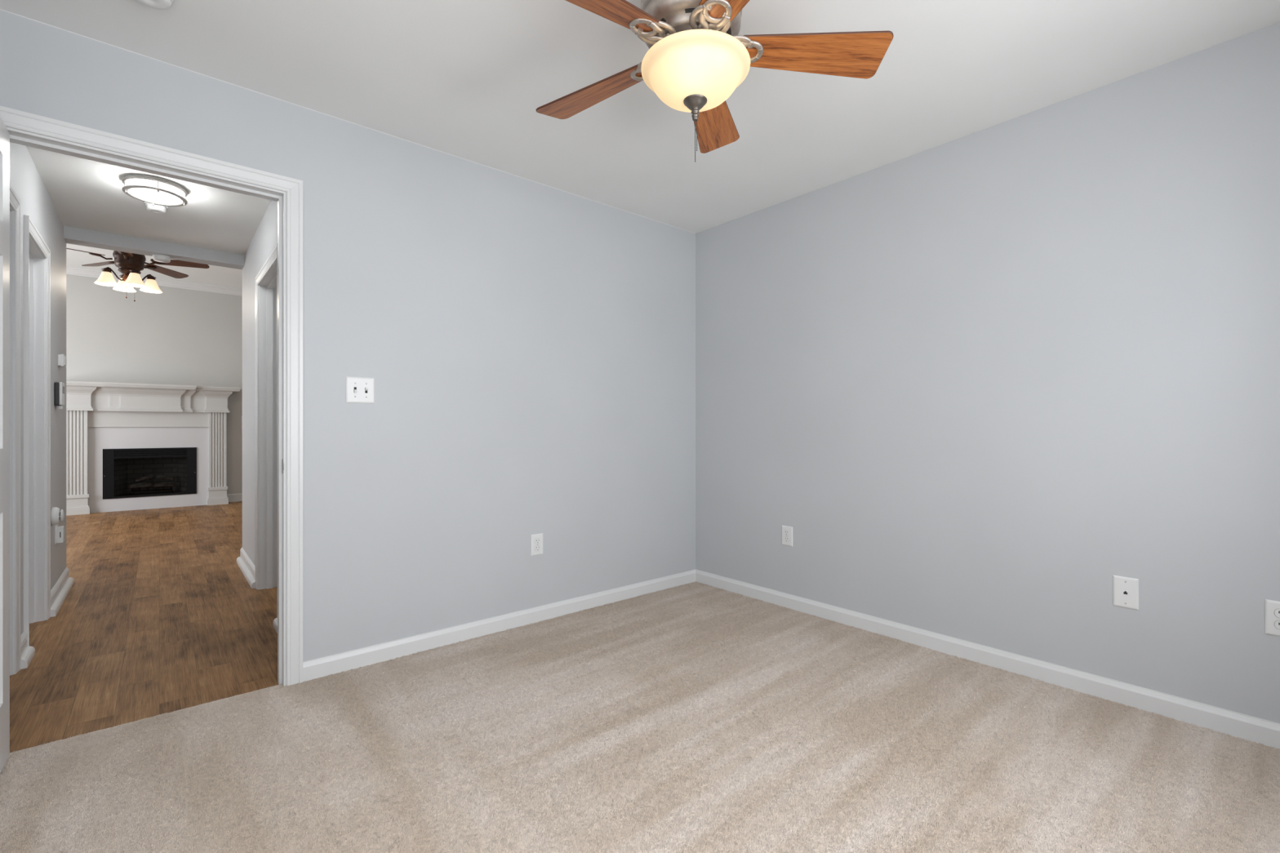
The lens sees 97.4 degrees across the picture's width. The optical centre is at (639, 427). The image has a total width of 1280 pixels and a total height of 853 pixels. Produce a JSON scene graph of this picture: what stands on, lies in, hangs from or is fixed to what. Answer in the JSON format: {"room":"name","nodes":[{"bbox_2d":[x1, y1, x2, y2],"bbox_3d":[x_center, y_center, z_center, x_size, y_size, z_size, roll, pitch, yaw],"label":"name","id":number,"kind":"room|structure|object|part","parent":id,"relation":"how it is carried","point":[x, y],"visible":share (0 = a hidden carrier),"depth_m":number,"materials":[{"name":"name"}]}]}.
{"room":"empty bedroom","nodes":[
{"label":"empty bedroom","id":0,"kind":"room"},
{"bbox_2d":[9,142,66,634],"bbox_3d":[-3.149,-0.117,2.840,0.115,2.510,2.691,0,0,-41],"label":"wall","id":1,"kind":"structure","parent":0,"point":[26,182],"depth_m":3.40,"materials":[{"name":"grey paint"}]},
{"bbox_2d":[9,207,12,675],"bbox_3d":[-2.568,0.060,2.161,0.115,2.051,0.738,0,0,-41],"label":"trim","id":2,"kind":"structure","parent":1,"relation":"attached to","point":[11,210],"depth_m":2.46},
{"bbox_2d":[9,185,21,675],"bbox_3d":[-2.518,0.037,2.204,0.018,2.097,0.830,0,0,-41],"label":"door frame","id":3,"kind":"structure","parent":1,"relation":"attached to","point":[15,203],"depth_m":2.48,"materials":[{"name":"white wood"}]},
{"bbox_2d":[21,631,35,669],"bbox_3d":[-2.847,1.028,2.605,0.038,0.116,0.208,0,0,-41],"label":"baseboard","id":4,"kind":"structure","parent":1,"relation":"attached to","point":[28,653],"depth_m":2.60,"materials":[{"name":"white wood"}]},
{"bbox_3d":[-2.847,1.065,2.605,0.038,0.042,0.208,0,0,-41],"label":"shoe moulding","id":5,"kind":"part","parent":4,"relation":"part of","materials":[{"name":"white wood"}]},
{"bbox_2d":[29,235,44,623],"bbox_3d":[-3.202,0.060,2.902,0.115,2.051,0.613,0,0,-41],"label":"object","id":6,"kind":"structure","parent":1,"relation":"attached to","point":[37,260],"depth_m":3.14,"materials":[{"name":"white wood"}]},
{"bbox_2d":[23,214,50,646],"bbox_3d":[-3.152,0.037,2.945,0.018,2.097,0.705,0,0,-41],"label":"door frame","id":7,"kind":"structure","parent":1,"relation":"attached to","point":[30,229],"depth_m":2.68,"materials":[{"name":"white wood"}]},
{"bbox_2d":[50,506,64,525],"bbox_3d":[-3.505,0.532,3.384,0.051,0.108,0.108,0,0,-41],"label":"air freshener","id":8,"kind":"object","parent":1,"relation":"attached to","point":[56,516],"visible":1,"depth_m":3.35,"materials":[{"name":"white plastic"}]},
{"bbox_2d":[53,382,64,408],"bbox_3d":[-3.620,-0.199,3.506,0.036,0.166,0.135,0,0,-41],"label":"alarm keypad","id":9,"kind":"object","parent":1,"relation":"attached to","point":[59,388],"visible":1,"depth_m":3.46,"materials":[{"name":"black plastic"}]},
{"bbox_2d":[54,524,64,544],"bbox_3d":[-3.632,0.662,3.519,0.034,0.117,0.076,0,0,-41],"label":"wall outlet","id":10,"kind":"object","parent":1,"relation":"attached to","point":[59,531],"visible":0.95,"depth_m":3.50,"materials":[{"name":"white plastic"}]},
{"bbox_3d":[-3.642,0.662,3.510,0.006,0.117,0.076,0,0,-41],"label":"plate","id":11,"kind":"part","parent":10,"relation":"part of","materials":[{"name":"white plastic"}]},
{"bbox_2d":[57,354,66,367],"bbox_3d":[-3.724,-0.431,3.626,0.032,0.079,0.097,0,0,-41],"label":"thermostat","id":12,"kind":"object","parent":1,"relation":"attached to","point":[61,357],"visible":1,"depth_m":3.60,"materials":[{"name":"white plastic"}]},
{"bbox_2d":[50,567,74,617],"bbox_3d":[-3.671,1.028,3.568,0.038,0.116,0.917,0,0,-41],"label":"baseboard","id":13,"kind":"structure","parent":1,"relation":"attached to","point":[59,593],"depth_m":3.52,"materials":[{"name":"white wood"}]},
{"bbox_2d":[66,274,242,493],"bbox_3d":[-6.610,-0.472,7.729,6.000,3.220,0.100,0,0,-41],"label":"wall","id":14,"kind":"structure","parent":0,"point":[175,335],"depth_m":7.69,"materials":[{"name":"grey paint"}]},
{"bbox_2d":[66,265,242,296],"bbox_3d":[-6.551,-1.988,7.661,6.000,0.090,0.080,0,0,-41],"label":"crown molding","id":15,"kind":"structure","parent":14,"relation":"attached to","point":[72,270],"depth_m":7.77,"materials":[{"name":"white wood"}]},
{"bbox_2d":[226,493,242,502],"bbox_3d":[-5.152,1.028,8.901,2.261,0.116,0.014,0,0,-41],"label":"baseboard","id":16,"kind":"structure","parent":14,"relation":"attached to","point":[232,497],"depth_m":8.23,"materials":[{"name":"white wood"}]},
{"bbox_2d":[66,243,242,288],"bbox_3d":[-5.125,-2.062,5.993,6.200,0.060,4.670,0,0,-41],"label":"ceiling","id":17,"kind":"structure","parent":0,"point":[215,275],"depth_m":7.24,"materials":[{"name":"white paint"}]},
{"bbox_2d":[66,248,209,301],"bbox_3d":[-4.784,-1.611,5.245,1.201,0.842,1.179,0,0,-41],"label":"ceiling fan","id":18,"kind":"object","parent":17,"relation":"hanging from","point":[131,265],"visible":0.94,"depth_m":5.26,"materials":[{"name":"brown wood"}]},
{"bbox_3d":[-5.034,-1.577,4.964,0.135,0.007,0.455,16,9,36],"label":"fan blade","id":19,"kind":"part","parent":18,"relation":"part of","materials":[{"name":"brown wood"}]},
{"bbox_3d":[-5.171,-1.577,5.410,0.455,0.007,0.135,0,13,19],"label":"fan blade","id":20,"kind":"part","parent":18,"relation":"part of","materials":[{"name":"brown wood"}]},
{"bbox_3d":[-4.886,-1.371,5.152,0.168,0.118,0.168,0,0,-41],"label":"lamp shade","id":21,"kind":"part","parent":18,"relation":"part of","materials":[{"name":"beige glass"}]},
{"bbox_3d":[-4.850,-1.421,5.202,0.012,0.109,0.136,0,0,35],"label":"lamp arm","id":22,"kind":"part","parent":18,"relation":"part of","materials":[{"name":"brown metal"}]},
{"bbox_3d":[-4.924,-1.371,5.372,0.168,0.118,0.168,0,0,-41],"label":"lamp shade","id":23,"kind":"part","parent":18,"relation":"part of","materials":[{"name":"beige glass"}]},
{"bbox_3d":[-4.567,-1.577,4.955,0.135,0.007,0.455,15,-9,-34],"label":"fan blade","id":24,"kind":"part","parent":18,"relation":"part of","materials":[{"name":"brown wood"}]},
{"bbox_3d":[-4.666,-1.371,5.191,0.168,0.118,0.168,0,0,-41],"label":"lamp shade","id":25,"kind":"part","parent":18,"relation":"part of","materials":[{"name":"beige glass"}]},
{"bbox_3d":[-4.704,-1.371,5.410,0.168,0.118,0.168,0,0,-41],"label":"lamp shade","id":26,"kind":"part","parent":18,"relation":"part of","materials":[{"name":"beige glass"}]},
{"bbox_3d":[-4.788,-1.577,5.678,0.135,0.007,0.455,-13,0,1],"label":"fan blade","id":27,"kind":"part","parent":18,"relation":"part of","materials":[{"name":"brown wood"}]},
{"bbox_3d":[-4.415,-1.577,5.397,0.455,0.007,0.135,0,-13,-17],"label":"fan blade","id":28,"kind":"part","parent":18,"relation":"part of","materials":[{"name":"brown wood"}]},
{"bbox_2d":[242,200,277,565],"bbox_3d":[-2.301,-0.117,3.564,0.115,2.510,2.691,0,0,-41],"label":"wall","id":29,"kind":"structure","parent":0,"point":[264,240],"depth_m":4.11,"materials":[{"name":"grey paint"}]},
{"bbox_2d":[236,547,255,588],"bbox_3d":[-2.920,1.028,4.171,0.038,0.116,0.977,0,0,-41],"label":"baseboard","id":30,"kind":"structure","parent":29,"relation":"attached to","point":[244,562],"depth_m":4.11,"materials":[{"name":"white wood"}]},
{"bbox_2d":[255,243,277,617],"bbox_3d":[-2.290,0.037,3.449,0.018,2.097,0.938,0,0,-41],"label":"door frame","id":31,"kind":"structure","parent":29,"relation":"attached to","point":[273,258],"depth_m":3.76,"materials":[{"name":"white wood"}]},
{"bbox_2d":[259,261,276,589],"bbox_3d":[-2.240,0.060,3.493,0.115,2.051,0.846,0,0,-41],"label":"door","id":32,"kind":"structure","parent":29,"relation":"attached to","point":[268,287],"depth_m":3.79,"materials":[{"name":"white wood"}]},
{"bbox_2d":[272,617,277,633],"bbox_3d":[-1.745,1.028,2.797,0.038,0.116,0.762,0,0,-41],"label":"baseboard","id":33,"kind":"structure","parent":29,"relation":"attached to","point":[275,620],"depth_m":3.03,"materials":[{"name":"white wood"}]},
{"bbox_2d":[0,9,695,662],"bbox_3d":[-0.912,-0.158,2.906,3.560,2.510,0.115,0,0,-41],"label":"wall","id":34,"kind":"structure","parent":0,"point":[528,347],"depth_m":2.80,"materials":[{"name":"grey paint"}]},
{"bbox_2d":[0,115,9,773],"bbox_3d":[-1.824,0.052,1.534,0.167,2.026,0.794,0,0,-41],"label":"door","id":35,"kind":"structure","parent":34,"relation":"in","point":[4,134],"depth_m":1.77,"materials":[{"name":"wood"}]},
{"bbox_2d":[0,105,302,686],"bbox_3d":[-1.820,0.022,2.118,0.935,2.127,0.132,0,0,-41],"label":"door frame","id":36,"kind":"structure","parent":34,"relation":"attached to","point":[11,117],"depth_m":2.34,"materials":[{"name":"white wood"}]},
{"bbox_3d":[-1.494,0.163,2.352,0.004,0.060,0.037,0,0,-41],"label":"strike plate","id":37,"kind":"part","parent":36,"relation":"part of","materials":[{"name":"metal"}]},
{"bbox_2d":[346,376,374,403],"bbox_3d":[-1.254,-0.169,2.526,0.118,0.116,0.018,0,0,-41],"label":"light switch","id":38,"kind":"object","parent":34,"relation":"attached to","point":[358,389],"visible":1,"depth_m":2.53,"materials":[{"name":"white plastic"}]},
{"bbox_2d":[302,569,695,682],"bbox_3d":[-0.517,1.036,3.160,2.399,0.083,0.012,0,0,-41],"label":"baseboard","id":39,"kind":"structure","parent":34,"relation":"attached to","point":[315,668],"depth_m":2.87,"materials":[{"name":"white wood"}]},
{"bbox_2d":[530,533,542,555],"bbox_3d":[-0.569,0.649,3.118,0.076,0.117,0.009,0,0,-41],"label":"wall outlet","id":40,"kind":"object","parent":34,"relation":"attached to","point":[536,540],"visible":1,"depth_m":3.11,"materials":[{"name":"white plastic"}]},
{"bbox_2d":[534,545,540,551],"bbox_3d":[-0.568,0.669,3.117,0.034,0.029,0.004,0,0,-41],"label":"receptacle","id":41,"kind":"object","parent":40,"relation":"attached to","point":[537,548],"depth_m":3.11,"materials":[{"name":"white plastic"}]},
{"bbox_2d":[534,537,540,544],"bbox_3d":[-0.568,0.630,3.117,0.037,0.031,0.001,0,0,-41],"label":"receptacle","id":42,"kind":"object","parent":40,"relation":"attached to","point":[537,540],"depth_m":3.11,"materials":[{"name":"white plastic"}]},
{"bbox_2d":[0,501,1279,852],"bbox_3d":[-3.188,1.107,3.728,6.200,0.060,10.630,0,0,-41],"label":"floor","id":43,"kind":"structure","parent":0,"point":[695,717],"depth_m":1.92,"materials":[{"name":"beige carpet"}]},
{"bbox_2d":[66,380,240,515],"bbox_3d":[-6.567,0.256,7.559,1.918,1.660,0.584,0,0,-41],"label":"fireplace","id":44,"kind":"object","parent":43,"relation":"on","point":[117,434],"visible":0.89,"depth_m":7.47,"materials":[{"name":"white paint"}]},
{"bbox_2d":[128,482,152,489],"bbox_3d":[-6.693,0.780,7.536,0.241,0.083,0.082,0,0,-41],"label":"log","id":45,"kind":"object","parent":44,"relation":"on","point":[144,485],"visible":1,"depth_m":7.52,"materials":[{"name":"ceramic"}]},
{"bbox_2d":[133,475,154,483],"bbox_3d":[-6.705,0.699,7.604,0.070,0.091,0.214,0,0,37],"label":"log","id":46,"kind":"object","parent":45,"relation":"on","point":[142,478],"visible":1,"depth_m":7.58,"materials":[{"name":"ceramic"}]},
{"bbox_3d":[-6.517,-0.115,7.501,1.220,0.215,0.022,0,0,-41],"label":"panel","id":47,"kind":"part","parent":44,"relation":"part of","materials":[{"name":"white paint"}]},
{"bbox_2d":[66,380,240,392],"bbox_3d":[-6.506,-0.542,7.488,1.918,0.064,0.397,0,0,-41],"label":"mantel shelf","id":48,"kind":"object","parent":44,"relation":"attached to","point":[69,384],"depth_m":7.34,"materials":[{"name":"white paint"}]},
{"bbox_2d":[153,481,174,488],"bbox_3d":[-6.510,0.787,7.697,0.083,0.096,0.221,0,0,43],"label":"log","id":49,"kind":"object","parent":44,"relation":"on","point":[164,484],"visible":1,"depth_m":7.68,"materials":[{"name":"ceramic"}]},
{"bbox_2d":[155,475,175,481],"bbox_3d":[-6.542,0.697,7.748,0.210,0.100,0.072,0,0,-41],"label":"log","id":50,"kind":"object","parent":49,"relation":"on","point":[157,477],"visible":1,"depth_m":7.74,"materials":[{"name":"ceramic"}]},
{"bbox_2d":[0,0,1279,255],"bbox_3d":[-1.626,-1.391,1.902,6.000,0.062,6.055,0,0,-41],"label":"ceiling","id":51,"kind":"structure","parent":0,"point":[468,80],"depth_m":2.21,"materials":[{"name":"white paint"}]},
{"bbox_2d":[122,174,187,206],"bbox_3d":[-2.718,-1.321,3.156,0.278,0.080,0.278,0,0,-41],"label":"ceiling light","id":52,"kind":"object","parent":51,"relation":"attached to","point":[147,188],"visible":1,"depth_m":3.10,"materials":[{"name":"white glass"}]},
{"bbox_3d":[-2.718,-1.357,3.156,0.268,0.008,0.268,0,0,-41],"label":"plate","id":53,"kind":"part","parent":52,"relation":"part of","materials":[{"name":"white plastic"}]},
{"bbox_2d":[128,179,182,204],"bbox_3d":[-2.718,-1.317,3.156,0.230,0.072,0.230,0,0,-41],"label":"diffuser","id":54,"kind":"object","parent":52,"relation":"attached to","point":[171,193],"depth_m":3.11,"materials":[{"name":"white glass"}]},
{"bbox_2d":[137,0,175,9],"bbox_3d":[-1.514,-1.343,1.734,0.128,0.040,0.128,0,0,-41],"label":"smoke detector","id":55,"kind":"object","parent":51,"relation":"attached to","point":[157,4],"visible":1,"depth_m":1.75,"materials":[{"name":"white plastic"}]},
{"bbox_2d":[144,201,168,213],"bbox_3d":[-2.957,-1.341,3.438,0.112,0.042,0.112,0,0,-41],"label":"smoke detector","id":56,"kind":"object","parent":51,"relation":"attached to","point":[158,209],"visible":0.94,"depth_m":3.41,"materials":[{"name":"white plastic"}]},
{"bbox_2d":[535,0,893,161],"bbox_3d":[0.123,-1.075,1.651,1.097,0.576,1.132,0,0,-41],"label":"ceiling fan","id":57,"kind":"object","parent":51,"relation":"hanging from","point":[696,57],"visible":1,"depth_m":1.62,"materials":[{"name":"brown wood"}]},
{"bbox_3d":[-0.135,-1.114,1.863,0.459,0.007,0.158,-2,13,35],"label":"fan blade","id":58,"kind":"part","parent":57,"relation":"part of","materials":[{"name":"brown wood"}]},
{"bbox_3d":[-0.126,-1.114,1.454,0.459,0.007,0.158,-2,16,-37],"label":"fan blade","id":59,"kind":"part","parent":57,"relation":"part of","materials":[{"name":"brown wood"}]},
{"bbox_3d":[0.164,-0.848,1.665,0.003,0.123,0.003,0,0,-41],"label":"pull chain","id":60,"kind":"part","parent":57,"relation":"part of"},
{"bbox_3d":[0.164,-1.018,1.665,0.321,0.104,0.321,0,0,-41],"label":"lamp shade","id":61,"kind":"part","parent":57,"relation":"part of","materials":[{"name":"beige glass"}]},
{"bbox_3d":[0.251,-1.114,1.997,0.158,0.007,0.459,-15,-6,16],"label":"fan blade","id":62,"kind":"part","parent":57,"relation":"part of","materials":[{"name":"brown wood"}]},
{"bbox_3d":[0.265,-1.114,1.337,0.158,0.007,0.459,15,-4,-19],"label":"fan blade","id":63,"kind":"part","parent":57,"relation":"part of","materials":[{"name":"brown wood"}]},
{"bbox_3d":[0.498,-1.114,1.672,0.459,0.007,0.158,1,-14,-1],"label":"fan blade","id":64,"kind":"part","parent":57,"relation":"part of","materials":[{"name":"brown wood"}]},
{"bbox_2d":[695,22,1279,724],"bbox_3d":[1.496,-0.158,2.739,0.115,2.510,3.269,0,0,-41],"label":"wall","id":65,"kind":"structure","parent":0,"point":[983,380],"depth_m":2.41,"materials":[{"name":"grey paint"}]},
{"bbox_2d":[782,525,792,546],"bbox_3d":[0.880,0.648,3.365,0.009,0.117,0.076,0,0,-41],"label":"wall outlet","id":66,"kind":"object","parent":65,"relation":"attached to","point":[787,531],"visible":1,"depth_m":3.36,"materials":[{"name":"white plastic"}]},
{"bbox_2d":[784,536,789,542],"bbox_3d":[0.878,0.668,3.364,0.004,0.029,0.034,0,0,-41],"label":"receptacle","id":67,"kind":"object","parent":66,"relation":"attached to","point":[786,538],"depth_m":3.36,"materials":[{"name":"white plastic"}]},
{"bbox_2d":[784,529,789,535],"bbox_3d":[0.878,0.629,3.364,0.004,0.029,0.034,0,0,-41],"label":"receptacle","id":68,"kind":"object","parent":66,"relation":"attached to","point":[786,531],"depth_m":3.36,"materials":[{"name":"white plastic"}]},
{"bbox_2d":[695,569,1279,749],"bbox_3d":[1.411,1.036,2.742,0.012,0.083,3.154,0,0,-41],"label":"baseboard","id":69,"kind":"structure","parent":65,"relation":"attached to","point":[1265,732],"depth_m":2.40,"materials":[{"name":"white wood"}]},
{"bbox_2d":[1113,575,1138,609],"bbox_3d":[1.889,0.641,2.186,0.008,0.119,0.076,0,0,-41],"label":"phone jack","id":70,"kind":"object","parent":65,"relation":"attached to","point":[1126,589],"visible":1,"depth_m":2.18,"materials":[{"name":"white plastic"}]},
{"bbox_2d":[1265,599,1279,636],"bbox_3d":[2.149,0.642,1.881,0.009,0.117,0.076,0,0,-41],"label":"wall outlet","id":71,"kind":"object","parent":65,"relation":"attached to","point":[1272,607],"visible":1,"depth_m":1.90,"materials":[{"name":"white plastic"}]},
{"bbox_2d":[1274,620,1279,629],"bbox_3d":[2.147,0.662,1.880,0.004,0.029,0.034,0,0,-41],"label":"receptacle","id":72,"kind":"object","parent":71,"relation":"attached to","point":[1277,623],"depth_m":1.89,"materials":[{"name":"white plastic"}]},
{"bbox_2d":[1274,608,1279,617],"bbox_3d":[2.147,0.623,1.880,0.004,0.029,0.034,0,0,-41],"label":"receptacle","id":73,"kind":"object","parent":71,"relation":"attached to","point":[1277,611],"depth_m":1.89,"materials":[{"name":"white plastic"}]},
{"bbox_3d":[-3.570,-0.473,4.174,6.000,3.220,0.115,0,0,-41],"label":"wall","id":74,"kind":"structure","parent":0,"visible":0},
{"bbox_2d":[63,226,244,269],"bbox_3d":[-3.554,-1.325,4.171,1.000,0.094,0.140,0,0,-41],"label":"wall","id":75,"kind":"structure","parent":74,"relation":"attached to","point":[76,236],"depth_m":4.09,"materials":[{"name":"grey paint"}]},
{"bbox_2d":[152,253,170,262],"bbox_3d":[-3.561,-1.258,4.185,0.104,0.040,0.104,0,0,-41],"label":"door chime","id":76,"kind":"object","parent":75,"relation":"attached to","point":[157,257],"visible":1,"depth_m":4.16,"materials":[{"name":"white plastic"}]}
]}

